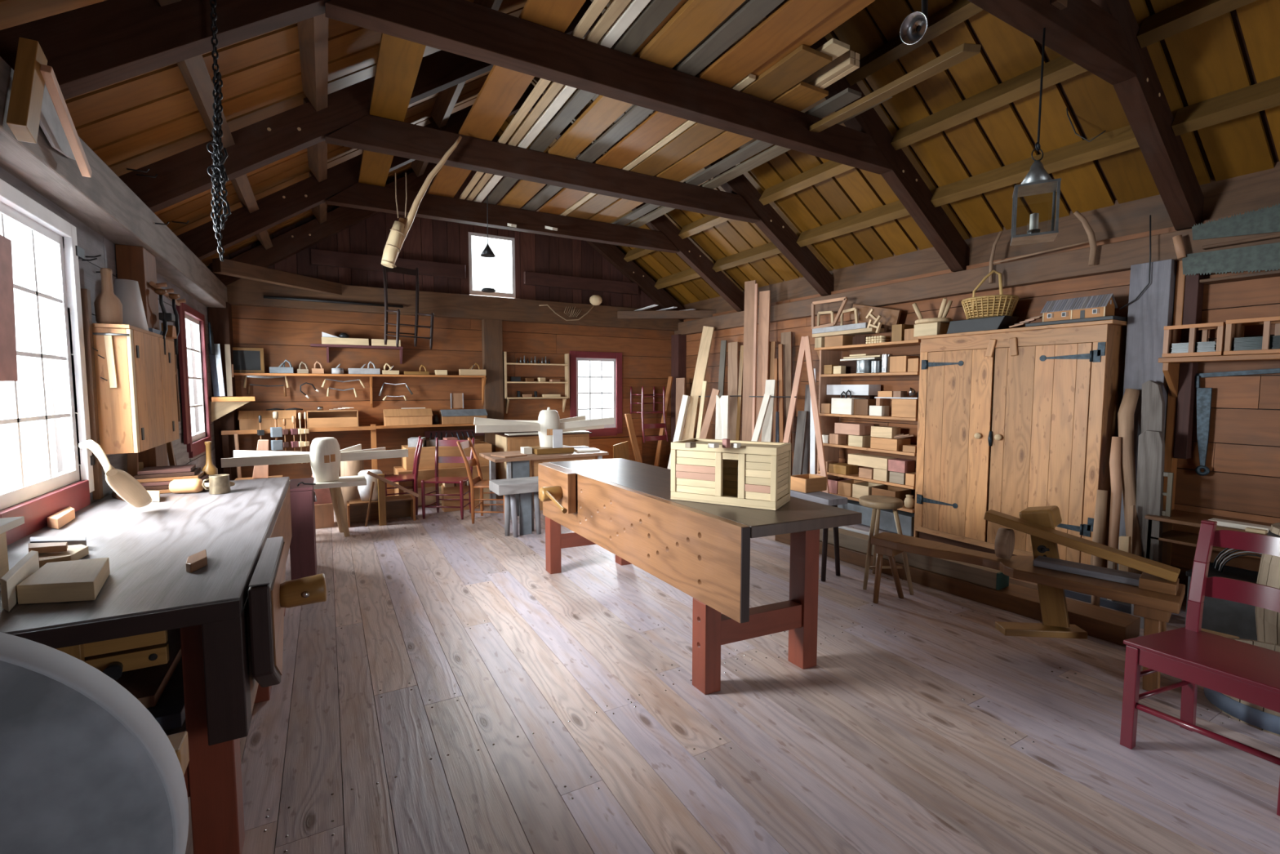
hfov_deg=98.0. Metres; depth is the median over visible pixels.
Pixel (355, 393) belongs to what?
drawknife
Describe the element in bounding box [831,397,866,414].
wooden box
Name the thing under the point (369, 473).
hand axe haft
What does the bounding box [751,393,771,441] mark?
plank
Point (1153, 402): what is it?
wood slab
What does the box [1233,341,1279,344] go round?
sheet
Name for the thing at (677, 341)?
pillar
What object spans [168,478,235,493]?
mallet
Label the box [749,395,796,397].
rod
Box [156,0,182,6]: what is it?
beam
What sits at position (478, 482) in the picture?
chair
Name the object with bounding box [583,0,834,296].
beam
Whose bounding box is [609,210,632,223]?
beam
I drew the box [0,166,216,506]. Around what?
wall
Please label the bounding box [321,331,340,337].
wedge
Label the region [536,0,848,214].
plank
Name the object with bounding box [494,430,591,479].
base cabinet
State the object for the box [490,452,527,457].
board
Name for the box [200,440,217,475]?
club
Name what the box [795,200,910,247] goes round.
beam
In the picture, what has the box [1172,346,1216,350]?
sheet
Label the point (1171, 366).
wall shelf
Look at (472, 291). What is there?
window
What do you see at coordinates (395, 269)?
frame
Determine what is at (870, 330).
plank
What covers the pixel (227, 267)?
beam
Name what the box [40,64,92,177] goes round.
board
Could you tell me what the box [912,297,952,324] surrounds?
stool
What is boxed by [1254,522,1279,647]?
barrel
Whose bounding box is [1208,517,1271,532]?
board
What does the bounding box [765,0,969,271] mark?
beam
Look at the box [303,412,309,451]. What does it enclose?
clamp
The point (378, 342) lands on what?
drawer box
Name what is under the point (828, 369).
wood block
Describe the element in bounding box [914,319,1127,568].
tall cabinet
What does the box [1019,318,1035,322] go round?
shingles
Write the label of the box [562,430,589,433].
board
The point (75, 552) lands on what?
board
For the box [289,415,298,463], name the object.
clamp
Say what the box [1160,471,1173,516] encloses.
window
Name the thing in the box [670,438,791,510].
crate
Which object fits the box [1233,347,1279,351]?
sheet
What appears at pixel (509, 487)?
bench
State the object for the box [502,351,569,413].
rack
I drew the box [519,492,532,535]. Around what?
post
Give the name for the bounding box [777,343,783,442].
plank
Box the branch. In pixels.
[381,135,462,267]
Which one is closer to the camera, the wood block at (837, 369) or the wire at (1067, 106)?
the wire at (1067, 106)
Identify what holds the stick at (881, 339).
on the stick
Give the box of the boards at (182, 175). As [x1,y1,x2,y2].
[118,3,584,213]
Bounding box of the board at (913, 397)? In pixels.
[874,396,918,399]
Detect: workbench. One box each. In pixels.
[0,476,327,853]
[537,457,862,694]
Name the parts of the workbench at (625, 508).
leg, vise handle, leg, leg, leg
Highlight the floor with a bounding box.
[185,493,1279,853]
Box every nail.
[81,257,97,261]
[85,254,101,257]
[126,168,149,172]
[136,173,157,177]
[155,221,168,225]
[172,220,188,223]
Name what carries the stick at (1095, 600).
on the floor
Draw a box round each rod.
[698,395,741,396]
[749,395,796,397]
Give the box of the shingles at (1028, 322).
[1014,320,1031,324]
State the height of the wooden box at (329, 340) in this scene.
0.084 m
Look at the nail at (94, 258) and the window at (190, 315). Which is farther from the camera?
the window at (190, 315)
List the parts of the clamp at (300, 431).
handle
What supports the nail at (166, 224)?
attached to the beam at (102, 202)
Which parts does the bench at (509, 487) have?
leg, leg, leg, leg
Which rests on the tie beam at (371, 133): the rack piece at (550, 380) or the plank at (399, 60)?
the plank at (399, 60)
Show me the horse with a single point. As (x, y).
(1156, 593)
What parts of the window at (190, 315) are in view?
casing, head casing, sash, sill, casing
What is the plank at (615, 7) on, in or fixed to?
on the tie beam at (371, 133)
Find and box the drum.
[357,469,382,501]
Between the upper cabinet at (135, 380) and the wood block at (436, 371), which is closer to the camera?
the upper cabinet at (135, 380)
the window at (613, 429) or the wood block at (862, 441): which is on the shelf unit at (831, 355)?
the wood block at (862, 441)
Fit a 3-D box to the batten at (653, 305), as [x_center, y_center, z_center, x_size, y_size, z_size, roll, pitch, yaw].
[0.032,-1.864,8.816,0.070,0.012,1.012,-2,4,-25]
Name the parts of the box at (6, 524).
lid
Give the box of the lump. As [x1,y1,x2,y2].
[338,333,349,337]
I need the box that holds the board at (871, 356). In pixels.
[843,355,881,359]
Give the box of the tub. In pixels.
[1204,637,1279,736]
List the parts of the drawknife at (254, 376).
handle, blade, blade, handle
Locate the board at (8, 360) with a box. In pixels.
[0,234,17,381]
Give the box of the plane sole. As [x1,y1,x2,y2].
[148,328,162,334]
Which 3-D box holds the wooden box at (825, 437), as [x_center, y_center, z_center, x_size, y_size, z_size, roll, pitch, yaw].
[2.179,0.138,6.476,0.100,0.092,0.104,-2,5,-29]
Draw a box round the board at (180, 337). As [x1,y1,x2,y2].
[175,302,190,444]
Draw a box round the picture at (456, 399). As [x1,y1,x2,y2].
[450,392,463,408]
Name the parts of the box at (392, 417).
lid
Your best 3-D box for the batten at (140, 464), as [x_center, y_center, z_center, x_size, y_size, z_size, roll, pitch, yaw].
[-3.262,0.235,3.617,0.058,0.240,0.061,-2,5,-29]
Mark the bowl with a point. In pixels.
(126, 486)
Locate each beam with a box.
[0,0,329,99]
[0,56,227,307]
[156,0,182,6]
[177,54,235,147]
[177,87,528,260]
[208,140,492,285]
[209,134,258,213]
[212,257,345,294]
[226,278,682,331]
[240,201,272,249]
[297,13,328,111]
[302,97,327,182]
[308,171,326,223]
[311,248,465,279]
[324,0,891,174]
[325,114,759,222]
[325,182,679,253]
[410,117,434,177]
[430,80,466,128]
[473,0,502,10]
[492,137,685,321]
[523,271,638,294]
[528,82,744,311]
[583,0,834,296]
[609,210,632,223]
[617,310,716,319]
[623,248,653,262]
[653,267,700,288]
[674,228,1279,334]
[678,214,730,239]
[680,168,705,182]
[697,17,766,75]
[711,241,782,271]
[721,97,826,159]
[759,160,854,205]
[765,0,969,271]
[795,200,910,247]
[844,0,982,85]
[890,55,1088,150]
[930,124,1139,207]
[968,0,1137,84]
[1091,0,1204,231]
[1136,0,1257,48]
[1171,75,1279,136]
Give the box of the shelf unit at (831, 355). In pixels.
[813,339,920,537]
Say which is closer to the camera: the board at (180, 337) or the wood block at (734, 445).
the wood block at (734, 445)
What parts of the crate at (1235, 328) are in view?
rail, rail, rail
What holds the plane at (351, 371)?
on the wall shelf at (483, 380)
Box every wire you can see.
[1066,106,1106,142]
[1119,214,1151,309]
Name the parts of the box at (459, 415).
lid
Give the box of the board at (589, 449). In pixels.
[573,447,599,452]
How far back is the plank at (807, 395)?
6.84 m
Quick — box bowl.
[105,468,151,507]
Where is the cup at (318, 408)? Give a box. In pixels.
[316,406,323,410]
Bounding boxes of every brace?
[154,288,168,355]
[168,293,179,354]
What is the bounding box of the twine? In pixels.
[538,304,594,320]
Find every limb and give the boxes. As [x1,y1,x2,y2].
[1090,489,1107,567]
[1106,436,1122,569]
[1117,388,1142,573]
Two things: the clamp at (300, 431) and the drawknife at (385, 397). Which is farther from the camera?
the drawknife at (385, 397)
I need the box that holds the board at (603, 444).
[589,436,642,462]
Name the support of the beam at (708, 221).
attached to the beam at (689, 252)
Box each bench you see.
[235,475,283,479]
[313,475,366,537]
[393,441,492,506]
[488,475,541,537]
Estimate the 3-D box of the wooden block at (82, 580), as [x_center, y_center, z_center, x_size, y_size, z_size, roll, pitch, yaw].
[-1.722,0.464,1.680,0.192,0.055,0.307,-2,5,-29]
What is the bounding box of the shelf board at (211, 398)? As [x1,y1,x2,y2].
[209,396,255,401]
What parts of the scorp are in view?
blade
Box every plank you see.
[89,628,182,707]
[133,466,200,479]
[136,470,204,482]
[137,464,195,475]
[139,474,208,486]
[143,477,208,490]
[146,657,185,730]
[148,487,208,493]
[358,33,426,186]
[426,0,586,197]
[458,0,609,199]
[466,0,631,200]
[473,0,650,202]
[483,0,680,204]
[497,0,745,208]
[521,0,784,210]
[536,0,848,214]
[560,73,755,216]
[565,44,832,219]
[586,80,828,222]
[611,87,861,225]
[626,89,892,227]
[631,0,688,56]
[653,376,673,466]
[666,395,690,469]
[671,0,748,69]
[675,377,685,439]
[682,325,714,439]
[688,395,699,439]
[695,381,707,438]
[698,388,719,439]
[715,395,729,439]
[718,340,727,395]
[728,342,738,439]
[735,345,743,440]
[742,280,756,440]
[751,0,875,77]
[751,283,758,437]
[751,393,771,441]
[755,290,770,441]
[760,379,776,441]
[768,341,775,441]
[773,358,777,442]
[775,411,779,442]
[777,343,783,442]
[781,331,791,475]
[782,336,804,442]
[791,410,808,498]
[801,384,810,499]
[803,335,829,493]
[809,368,816,474]
[812,327,884,337]
[816,37,849,60]
[838,525,874,535]
[1008,576,1037,590]
[1064,589,1131,613]
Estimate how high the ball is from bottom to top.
0.160 m
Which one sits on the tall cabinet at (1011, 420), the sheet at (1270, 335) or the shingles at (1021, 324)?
the shingles at (1021, 324)
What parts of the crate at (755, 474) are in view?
corner post, rail, corner post, rail, rail, lid, corner post, rail, rail, corner post, rail, rail, corner post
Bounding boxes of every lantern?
[480,182,496,292]
[1009,0,1067,245]
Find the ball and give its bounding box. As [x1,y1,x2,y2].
[589,294,602,305]
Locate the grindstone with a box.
[0,631,189,853]
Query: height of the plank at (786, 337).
2.224 m
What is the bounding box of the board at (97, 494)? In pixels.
[80,288,103,499]
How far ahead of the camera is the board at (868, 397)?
6.26 m
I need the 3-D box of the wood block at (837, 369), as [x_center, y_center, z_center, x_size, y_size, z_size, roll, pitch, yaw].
[2.249,-0.643,6.276,0.080,0.088,0.108,-2,5,-29]
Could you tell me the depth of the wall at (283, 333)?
7.60 m
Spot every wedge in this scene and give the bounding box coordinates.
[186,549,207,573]
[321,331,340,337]
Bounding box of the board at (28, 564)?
[0,550,39,611]
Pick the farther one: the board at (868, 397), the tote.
the board at (868, 397)
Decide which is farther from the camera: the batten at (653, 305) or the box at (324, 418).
the batten at (653, 305)
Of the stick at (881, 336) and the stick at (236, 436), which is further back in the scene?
the stick at (236, 436)
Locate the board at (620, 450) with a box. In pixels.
[613,440,629,459]
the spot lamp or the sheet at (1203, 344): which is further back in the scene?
the sheet at (1203, 344)
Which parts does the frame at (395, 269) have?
post, seat rail, leg, post, seat rail, leg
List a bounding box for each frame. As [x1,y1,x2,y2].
[232,346,264,373]
[382,265,434,349]
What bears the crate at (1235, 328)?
on the wall shelf at (1171, 366)
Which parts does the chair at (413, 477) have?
leg, seat, seat rail, post, post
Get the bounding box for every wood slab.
[1135,430,1164,572]
[1141,380,1164,563]
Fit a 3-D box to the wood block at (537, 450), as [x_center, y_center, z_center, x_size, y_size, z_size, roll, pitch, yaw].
[-1.108,0.276,6.850,0.480,0.063,0.360,-3,5,-32]
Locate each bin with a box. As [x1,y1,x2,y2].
[827,477,852,493]
[837,479,866,496]
[852,481,884,498]
[871,485,911,504]
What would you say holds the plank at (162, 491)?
on the workbench at (228, 612)
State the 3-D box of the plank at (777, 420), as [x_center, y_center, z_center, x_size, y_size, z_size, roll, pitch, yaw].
[1.780,0.398,7.227,0.048,1.190,0.202,1,4,13]
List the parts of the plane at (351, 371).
handle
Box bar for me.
[1195,368,1279,377]
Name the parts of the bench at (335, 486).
leg, leg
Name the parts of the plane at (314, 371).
handle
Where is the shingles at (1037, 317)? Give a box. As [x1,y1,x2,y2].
[1025,316,1041,320]
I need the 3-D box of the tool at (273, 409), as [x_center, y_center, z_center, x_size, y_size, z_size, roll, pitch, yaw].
[-4.389,-0.211,6.697,0.184,0.032,0.042,-2,5,-29]
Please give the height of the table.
0.710 m
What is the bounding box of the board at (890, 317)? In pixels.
[849,303,901,325]
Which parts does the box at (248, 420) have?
lid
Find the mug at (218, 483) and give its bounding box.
[202,474,231,494]
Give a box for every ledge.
[1199,269,1279,284]
[1201,233,1279,249]
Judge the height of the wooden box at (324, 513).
0.258 m
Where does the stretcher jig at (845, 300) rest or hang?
on the plank at (870, 330)
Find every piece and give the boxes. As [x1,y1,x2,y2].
[442,483,453,487]
[453,482,465,486]
[521,394,532,396]
[524,377,533,381]
[537,377,545,381]
[549,379,559,382]
[865,308,881,324]
[866,319,882,333]
[895,434,914,438]
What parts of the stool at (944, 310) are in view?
leg, seat, leg, leg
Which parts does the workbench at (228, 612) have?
rack knob, leg, leg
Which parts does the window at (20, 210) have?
head casing, sill, casing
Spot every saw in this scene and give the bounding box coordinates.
[161,322,180,421]
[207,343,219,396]
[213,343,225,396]
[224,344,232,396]
[1172,235,1279,275]
[1191,203,1279,239]
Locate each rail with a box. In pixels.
[149,280,186,306]
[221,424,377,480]
[812,322,867,333]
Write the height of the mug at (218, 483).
0.103 m
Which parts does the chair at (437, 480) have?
leg, post, seat, leg, post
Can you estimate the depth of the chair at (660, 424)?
9.07 m
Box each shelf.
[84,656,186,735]
[209,396,255,422]
[233,373,486,407]
[236,423,477,430]
[310,343,403,364]
[1144,509,1272,565]
[1158,353,1279,397]
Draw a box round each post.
[6,36,47,143]
[377,473,386,525]
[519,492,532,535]
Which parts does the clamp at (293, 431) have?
handle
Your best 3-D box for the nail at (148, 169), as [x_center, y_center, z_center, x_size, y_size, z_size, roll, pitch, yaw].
[-2.991,-1.537,3.318,0.104,0.026,0.008,-2,5,-29]
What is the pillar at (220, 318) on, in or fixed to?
on the floor
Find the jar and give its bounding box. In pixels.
[903,494,915,508]
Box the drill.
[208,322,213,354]
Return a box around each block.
[16,557,110,604]
[46,506,75,528]
[158,312,175,321]
[434,369,447,374]
[441,484,479,511]
[510,376,520,381]
[529,444,573,454]
[542,394,560,396]
[707,442,719,448]
[730,442,741,448]
[823,364,837,373]
[833,365,845,373]
[848,435,871,447]
[858,466,873,479]
[873,467,889,481]
[875,398,890,415]
[888,471,913,484]
[891,324,914,341]
[904,328,917,340]
[905,471,915,486]
[1200,628,1239,638]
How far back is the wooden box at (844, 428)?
6.11 m
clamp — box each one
[257,415,264,439]
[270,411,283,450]
[282,418,288,464]
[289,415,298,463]
[297,412,304,463]
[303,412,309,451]
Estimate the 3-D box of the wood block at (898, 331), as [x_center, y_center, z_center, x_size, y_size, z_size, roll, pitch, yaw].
[2.672,-0.951,5.656,0.200,0.168,0.112,-2,5,-29]
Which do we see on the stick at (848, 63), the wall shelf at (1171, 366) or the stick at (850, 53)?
the stick at (850, 53)
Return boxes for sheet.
[39,84,75,159]
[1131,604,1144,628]
[1170,350,1216,353]
[1171,342,1216,345]
[1171,343,1216,346]
[1171,346,1216,348]
[1171,347,1216,351]
[1171,349,1216,351]
[1172,341,1216,344]
[1172,344,1216,347]
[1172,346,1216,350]
[1233,338,1279,342]
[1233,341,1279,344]
[1233,342,1279,346]
[1233,346,1279,349]
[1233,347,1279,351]
[1234,335,1279,338]
[1234,336,1279,340]
[1234,337,1279,341]
[1234,340,1279,343]
[1234,343,1279,346]
[1234,345,1279,348]
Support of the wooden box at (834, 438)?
on the shelf unit at (831, 355)
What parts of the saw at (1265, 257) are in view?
handle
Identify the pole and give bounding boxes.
[263,295,403,307]
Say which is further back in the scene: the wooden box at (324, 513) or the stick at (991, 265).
the wooden box at (324, 513)
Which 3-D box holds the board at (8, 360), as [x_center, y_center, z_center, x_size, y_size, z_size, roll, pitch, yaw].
[-2.409,-0.450,2.090,0.020,0.557,0.236,-2,5,-29]
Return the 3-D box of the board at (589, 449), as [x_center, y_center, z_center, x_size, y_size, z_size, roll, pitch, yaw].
[-0.673,0.287,6.976,0.280,0.023,0.250,-2,4,-24]
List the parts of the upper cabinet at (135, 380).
panel, door, door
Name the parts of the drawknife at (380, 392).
handle, handle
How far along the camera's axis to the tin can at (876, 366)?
5.83 m
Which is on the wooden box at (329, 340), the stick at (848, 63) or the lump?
the lump
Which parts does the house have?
doorway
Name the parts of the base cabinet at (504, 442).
panel, door, door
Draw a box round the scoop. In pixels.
[78,440,151,507]
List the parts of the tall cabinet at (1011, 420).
door, rail, knob, knob, rail, panel, door, panel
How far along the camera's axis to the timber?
4.14 m
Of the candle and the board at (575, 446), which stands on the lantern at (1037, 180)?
the candle
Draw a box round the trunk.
[831,498,914,536]
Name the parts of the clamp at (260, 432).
handle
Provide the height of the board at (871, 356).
0.018 m
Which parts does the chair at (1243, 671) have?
leg, post, seat, seat rail, leg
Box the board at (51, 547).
[28,542,67,553]
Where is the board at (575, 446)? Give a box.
[573,445,589,448]
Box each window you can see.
[0,178,94,545]
[177,302,211,457]
[467,231,515,297]
[568,351,622,436]
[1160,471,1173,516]
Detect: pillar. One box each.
[115,244,168,467]
[207,302,237,479]
[481,319,503,479]
[671,333,686,442]
[1116,258,1177,569]
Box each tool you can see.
[266,408,284,410]
[284,408,302,409]
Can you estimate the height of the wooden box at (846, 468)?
0.099 m
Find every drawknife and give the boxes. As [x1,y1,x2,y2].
[243,375,289,387]
[247,383,286,396]
[321,378,365,387]
[326,386,357,396]
[378,382,413,395]
[382,395,407,400]
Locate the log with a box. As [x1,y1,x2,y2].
[340,459,364,515]
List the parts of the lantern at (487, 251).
cord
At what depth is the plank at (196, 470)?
3.25 m
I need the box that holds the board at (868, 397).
[842,395,871,399]
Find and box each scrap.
[408,436,425,447]
[425,439,439,446]
[443,436,457,439]
[463,439,479,443]
[684,441,696,448]
[722,438,729,448]
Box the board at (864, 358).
[840,357,881,360]
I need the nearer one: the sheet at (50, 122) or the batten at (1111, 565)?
the sheet at (50, 122)
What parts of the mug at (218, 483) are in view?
handle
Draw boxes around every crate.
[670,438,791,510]
[790,473,826,493]
[1161,321,1226,357]
[1223,315,1279,355]
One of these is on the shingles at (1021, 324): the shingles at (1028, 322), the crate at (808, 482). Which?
the shingles at (1028, 322)
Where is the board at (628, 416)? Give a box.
[624,413,642,462]
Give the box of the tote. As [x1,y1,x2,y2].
[165,324,177,338]
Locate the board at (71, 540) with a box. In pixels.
[30,536,86,546]
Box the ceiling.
[0,0,1279,305]
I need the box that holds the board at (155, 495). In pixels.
[146,490,159,502]
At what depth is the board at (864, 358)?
6.00 m
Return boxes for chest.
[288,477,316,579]
[1184,562,1258,640]
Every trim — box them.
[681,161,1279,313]
[1163,260,1186,565]
[1173,273,1204,458]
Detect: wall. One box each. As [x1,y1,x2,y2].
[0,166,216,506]
[206,137,676,496]
[683,210,1279,595]
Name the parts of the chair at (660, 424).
leg, post, seat, leg, post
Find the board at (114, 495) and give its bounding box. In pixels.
[111,490,124,501]
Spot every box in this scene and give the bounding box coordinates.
[0,515,24,578]
[238,409,297,430]
[306,409,358,427]
[311,474,332,504]
[314,502,333,528]
[321,337,368,345]
[346,493,415,527]
[370,338,400,346]
[382,408,432,426]
[439,408,487,424]
[814,337,824,347]
[821,403,831,413]
[822,434,829,443]
[824,334,854,346]
[826,384,880,395]
[828,462,857,475]
[829,433,846,444]
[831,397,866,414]
[834,422,874,435]
[839,360,875,373]
[848,453,897,469]
[852,335,871,344]
[853,399,875,415]
[869,405,888,416]
[870,436,911,450]
[871,425,900,438]
[877,391,893,396]
[888,457,915,472]
[889,355,919,372]
[891,398,918,417]
[893,391,906,397]
[902,444,916,453]
[907,358,919,372]
[913,322,949,337]
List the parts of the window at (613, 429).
casing, sash, head casing, sill, casing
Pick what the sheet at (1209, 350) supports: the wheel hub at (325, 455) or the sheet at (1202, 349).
the sheet at (1202, 349)
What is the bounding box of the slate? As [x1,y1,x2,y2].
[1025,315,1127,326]
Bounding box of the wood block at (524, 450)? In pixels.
[520,446,532,453]
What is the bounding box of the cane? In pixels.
[992,240,1088,263]
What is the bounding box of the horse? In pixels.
[871,505,1185,691]
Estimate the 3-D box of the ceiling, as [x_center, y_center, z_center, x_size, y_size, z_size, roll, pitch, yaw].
[0.471,-2.672,3.294,7.170,2.499,11.190,-2,5,-29]
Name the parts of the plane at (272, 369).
handle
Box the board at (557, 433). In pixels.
[552,429,562,448]
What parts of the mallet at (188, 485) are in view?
handle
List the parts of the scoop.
handle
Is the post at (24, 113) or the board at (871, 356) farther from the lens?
the board at (871, 356)
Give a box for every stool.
[858,495,914,595]
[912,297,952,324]
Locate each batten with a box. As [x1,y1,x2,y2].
[127,453,138,477]
[138,462,143,471]
[633,304,658,311]
[655,306,677,311]
[808,43,981,132]
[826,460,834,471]
[1106,560,1115,600]
[1118,536,1130,572]
[1128,505,1134,572]
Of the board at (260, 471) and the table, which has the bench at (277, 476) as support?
the board at (260, 471)
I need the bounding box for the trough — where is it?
[946,315,1018,333]
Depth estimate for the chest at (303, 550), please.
4.21 m
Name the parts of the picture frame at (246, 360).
panel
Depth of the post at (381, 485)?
6.06 m
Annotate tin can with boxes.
[856,360,874,373]
[871,360,881,373]
[881,353,892,372]
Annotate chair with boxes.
[384,435,423,515]
[421,437,475,519]
[456,437,504,524]
[630,386,668,443]
[1120,519,1279,816]
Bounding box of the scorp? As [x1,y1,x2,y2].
[299,382,319,398]
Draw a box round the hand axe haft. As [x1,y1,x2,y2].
[366,471,418,497]
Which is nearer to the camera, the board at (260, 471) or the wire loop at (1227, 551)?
the wire loop at (1227, 551)
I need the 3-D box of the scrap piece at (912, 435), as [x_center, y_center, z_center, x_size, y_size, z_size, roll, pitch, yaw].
[2.704,0.099,5.681,0.168,0.052,0.030,3,5,35]
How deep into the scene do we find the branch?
4.27 m
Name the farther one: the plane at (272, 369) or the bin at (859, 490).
the plane at (272, 369)
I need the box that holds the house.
[1040,293,1117,321]
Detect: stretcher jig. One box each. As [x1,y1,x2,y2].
[811,297,848,328]
[817,311,834,326]
[840,307,858,325]
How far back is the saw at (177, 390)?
4.62 m
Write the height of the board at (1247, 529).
0.020 m
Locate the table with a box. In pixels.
[479,450,608,519]
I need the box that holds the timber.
[819,527,1008,590]
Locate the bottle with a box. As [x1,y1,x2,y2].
[433,414,439,424]
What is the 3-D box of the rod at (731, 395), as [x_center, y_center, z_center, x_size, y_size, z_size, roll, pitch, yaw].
[1.143,-0.447,8.085,0.012,0.035,0.990,-2,5,-29]
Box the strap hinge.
[1195,375,1212,475]
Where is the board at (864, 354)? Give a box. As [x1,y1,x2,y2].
[849,353,877,356]
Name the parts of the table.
leg, leg, panel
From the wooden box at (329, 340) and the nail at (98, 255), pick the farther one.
the wooden box at (329, 340)
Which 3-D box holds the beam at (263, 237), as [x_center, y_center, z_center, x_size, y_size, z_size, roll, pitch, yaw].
[-4.048,-2.125,5.909,0.154,0.172,1.455,-2,5,-29]
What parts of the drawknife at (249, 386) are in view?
handle, handle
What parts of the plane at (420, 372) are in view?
handle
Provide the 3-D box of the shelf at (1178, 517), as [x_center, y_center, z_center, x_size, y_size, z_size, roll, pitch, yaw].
[3.893,0.939,3.617,0.420,0.618,0.850,-2,5,-29]
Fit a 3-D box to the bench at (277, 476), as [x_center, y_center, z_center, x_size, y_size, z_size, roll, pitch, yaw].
[-4.047,0.813,5.930,0.420,0.544,0.220,-2,5,-29]
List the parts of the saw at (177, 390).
arm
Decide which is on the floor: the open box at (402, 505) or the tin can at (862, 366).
the open box at (402, 505)
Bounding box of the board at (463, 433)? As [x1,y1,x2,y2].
[424,429,484,439]
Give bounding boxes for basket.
[961,270,1019,319]
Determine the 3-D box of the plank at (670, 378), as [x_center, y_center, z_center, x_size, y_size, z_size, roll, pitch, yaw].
[0.377,0.004,9.278,0.409,1.691,0.078,-3,5,-39]
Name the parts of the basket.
handle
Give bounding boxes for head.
[908,387,918,396]
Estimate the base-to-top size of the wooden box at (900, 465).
0.118 m
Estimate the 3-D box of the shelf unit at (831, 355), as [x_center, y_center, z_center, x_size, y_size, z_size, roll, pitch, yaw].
[2.515,0.090,6.089,0.340,1.965,1.338,-2,5,-29]
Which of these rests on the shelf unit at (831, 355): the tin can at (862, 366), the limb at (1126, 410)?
the tin can at (862, 366)
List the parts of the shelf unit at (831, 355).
panel, panel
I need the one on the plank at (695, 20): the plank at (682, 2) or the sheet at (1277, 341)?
the plank at (682, 2)
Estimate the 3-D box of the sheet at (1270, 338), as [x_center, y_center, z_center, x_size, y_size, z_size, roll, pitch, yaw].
[3.961,-0.547,3.489,0.184,0.006,0.290,-2,5,-29]
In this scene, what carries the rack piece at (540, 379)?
on the rack at (505, 363)
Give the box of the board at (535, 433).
[504,431,538,435]
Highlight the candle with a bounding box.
[1026,213,1039,233]
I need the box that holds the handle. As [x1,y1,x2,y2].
[231,364,234,377]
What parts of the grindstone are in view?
stand rail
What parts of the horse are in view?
leg, leg, swing arm, rail, leg, leg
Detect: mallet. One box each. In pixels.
[93,267,123,324]
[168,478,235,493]
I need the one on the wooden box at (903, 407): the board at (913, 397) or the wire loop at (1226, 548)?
the board at (913, 397)
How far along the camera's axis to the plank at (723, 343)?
8.30 m
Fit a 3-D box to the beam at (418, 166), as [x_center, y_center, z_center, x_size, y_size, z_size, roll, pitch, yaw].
[-2.567,-3.321,6.662,0.154,0.172,1.455,-2,5,-29]
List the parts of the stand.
leg, leg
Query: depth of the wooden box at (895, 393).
5.62 m
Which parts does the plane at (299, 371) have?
handle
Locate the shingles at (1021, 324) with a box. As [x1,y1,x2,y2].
[1008,323,1025,328]
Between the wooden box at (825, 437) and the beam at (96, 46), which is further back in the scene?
the wooden box at (825, 437)
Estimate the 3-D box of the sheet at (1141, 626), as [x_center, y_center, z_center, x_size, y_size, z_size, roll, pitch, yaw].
[3.105,1.114,3.397,0.080,0.274,0.160,-3,5,-41]
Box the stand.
[790,489,847,581]
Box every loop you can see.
[845,389,851,398]
[1212,547,1229,567]
[1214,548,1235,568]
[1216,549,1240,569]
[1218,551,1262,570]
[1220,554,1261,572]
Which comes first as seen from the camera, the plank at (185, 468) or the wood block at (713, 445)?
the wood block at (713, 445)
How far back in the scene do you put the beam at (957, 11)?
3.90 m
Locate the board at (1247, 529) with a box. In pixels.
[1244,527,1267,533]
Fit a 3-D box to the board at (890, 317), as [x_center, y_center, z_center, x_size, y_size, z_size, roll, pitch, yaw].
[2.547,-1.217,6.043,0.030,0.306,0.629,-2,5,-29]
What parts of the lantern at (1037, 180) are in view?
corner post, corner post, plate, hanger rod, corner post, corner post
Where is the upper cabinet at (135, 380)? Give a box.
[92,323,179,453]
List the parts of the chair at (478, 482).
post, post, seat rail, seat, leg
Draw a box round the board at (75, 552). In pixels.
[38,544,88,568]
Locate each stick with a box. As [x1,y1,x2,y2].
[166,440,176,465]
[234,433,241,478]
[364,481,374,526]
[506,222,516,227]
[544,225,557,231]
[801,49,854,83]
[808,57,854,87]
[818,59,859,88]
[853,52,859,60]
[879,335,889,337]
[879,337,889,340]
[988,231,1002,283]
[1073,210,1097,265]
[1091,555,1101,606]
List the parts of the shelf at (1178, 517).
panel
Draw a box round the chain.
[206,0,231,261]
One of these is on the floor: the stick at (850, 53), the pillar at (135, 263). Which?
the pillar at (135, 263)
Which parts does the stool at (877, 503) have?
leg, leg, seat, leg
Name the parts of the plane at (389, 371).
handle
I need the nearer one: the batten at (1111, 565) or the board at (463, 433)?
the batten at (1111, 565)
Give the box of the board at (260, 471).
[252,440,268,478]
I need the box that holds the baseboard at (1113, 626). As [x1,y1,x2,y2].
[774,533,1140,646]
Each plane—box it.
[269,359,293,373]
[297,360,308,373]
[311,360,324,373]
[331,363,343,373]
[348,360,380,374]
[382,363,399,374]
[403,364,429,374]
[458,362,485,375]
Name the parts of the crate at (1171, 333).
rail, rail, rail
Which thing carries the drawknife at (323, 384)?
attached to the wall at (283, 333)
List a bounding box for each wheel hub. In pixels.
[221,436,408,481]
[473,407,614,447]
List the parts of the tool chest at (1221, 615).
lid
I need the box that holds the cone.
[113,279,148,330]
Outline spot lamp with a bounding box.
[899,0,928,44]

